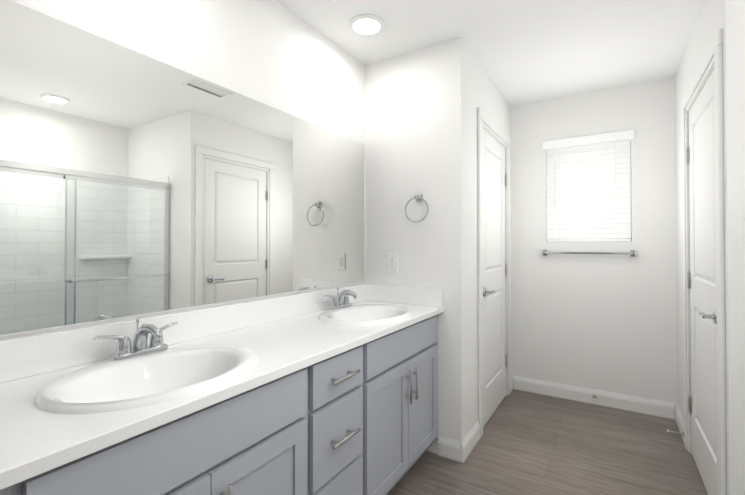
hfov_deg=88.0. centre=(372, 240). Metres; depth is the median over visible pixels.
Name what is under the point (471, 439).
baseboard
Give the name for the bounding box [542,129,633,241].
window
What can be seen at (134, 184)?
mirror
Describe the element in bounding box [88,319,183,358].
faucet
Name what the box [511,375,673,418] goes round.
baseboard
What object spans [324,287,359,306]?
faucet
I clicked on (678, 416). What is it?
baseboard
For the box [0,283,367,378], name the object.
backsplash
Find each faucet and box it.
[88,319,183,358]
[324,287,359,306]
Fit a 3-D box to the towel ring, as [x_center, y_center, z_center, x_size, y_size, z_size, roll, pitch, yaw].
[0.275,-0.199,2.336,0.156,0.178,0.055,0,-1,32]
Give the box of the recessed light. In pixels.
[349,14,383,34]
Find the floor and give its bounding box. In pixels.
[388,389,707,494]
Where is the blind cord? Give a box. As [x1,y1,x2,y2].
[555,151,555,204]
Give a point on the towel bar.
(632, 253)
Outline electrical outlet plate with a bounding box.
[387,254,396,271]
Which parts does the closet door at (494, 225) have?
handle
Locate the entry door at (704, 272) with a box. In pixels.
[682,29,726,494]
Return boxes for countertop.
[0,299,443,482]
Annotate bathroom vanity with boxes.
[0,311,443,494]
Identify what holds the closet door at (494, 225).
in the wall at (473, 84)
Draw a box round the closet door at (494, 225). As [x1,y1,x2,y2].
[477,107,510,437]
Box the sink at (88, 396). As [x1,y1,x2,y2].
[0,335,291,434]
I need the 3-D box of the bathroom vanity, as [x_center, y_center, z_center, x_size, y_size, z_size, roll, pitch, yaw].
[-0.337,0.834,1.548,0.566,0.845,2.016,0,-1,32]
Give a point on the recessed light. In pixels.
(366, 24)
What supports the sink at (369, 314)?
in the countertop
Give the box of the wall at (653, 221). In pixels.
[511,78,676,403]
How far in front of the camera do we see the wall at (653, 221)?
2.99 m
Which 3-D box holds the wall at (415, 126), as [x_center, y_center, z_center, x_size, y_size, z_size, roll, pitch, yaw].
[0.257,0.045,2.437,0.660,2.440,0.100,0,-1,32]
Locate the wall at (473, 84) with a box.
[466,46,511,433]
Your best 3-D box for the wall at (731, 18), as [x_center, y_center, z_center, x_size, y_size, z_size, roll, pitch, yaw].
[1.836,0.042,2.120,0.100,2.440,1.420,0,-1,32]
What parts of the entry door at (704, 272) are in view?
handle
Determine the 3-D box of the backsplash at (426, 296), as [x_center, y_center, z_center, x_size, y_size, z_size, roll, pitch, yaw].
[0.188,0.334,2.404,0.530,0.109,0.019,0,-1,32]
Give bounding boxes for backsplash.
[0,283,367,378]
[368,284,442,306]
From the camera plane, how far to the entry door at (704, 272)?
1.92 m
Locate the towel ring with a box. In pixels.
[405,194,428,222]
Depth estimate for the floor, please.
2.24 m
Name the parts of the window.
frame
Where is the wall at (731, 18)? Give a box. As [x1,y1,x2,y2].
[675,0,744,494]
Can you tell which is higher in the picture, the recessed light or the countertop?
the recessed light
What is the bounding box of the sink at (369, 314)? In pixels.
[296,299,427,330]
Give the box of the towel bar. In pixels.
[542,250,636,256]
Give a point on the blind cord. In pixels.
(555, 172)
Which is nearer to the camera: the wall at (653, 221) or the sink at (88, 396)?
the sink at (88, 396)
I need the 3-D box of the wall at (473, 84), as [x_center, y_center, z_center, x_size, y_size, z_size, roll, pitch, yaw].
[0.842,0.049,2.851,0.100,2.440,1.220,0,-1,32]
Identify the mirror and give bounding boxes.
[0,0,364,340]
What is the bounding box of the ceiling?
[276,0,703,106]
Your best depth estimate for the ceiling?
2.21 m
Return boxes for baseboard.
[459,421,479,462]
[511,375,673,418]
[674,403,683,441]
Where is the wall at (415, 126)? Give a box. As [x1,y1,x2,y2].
[365,38,466,453]
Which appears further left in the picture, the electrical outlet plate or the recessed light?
the recessed light

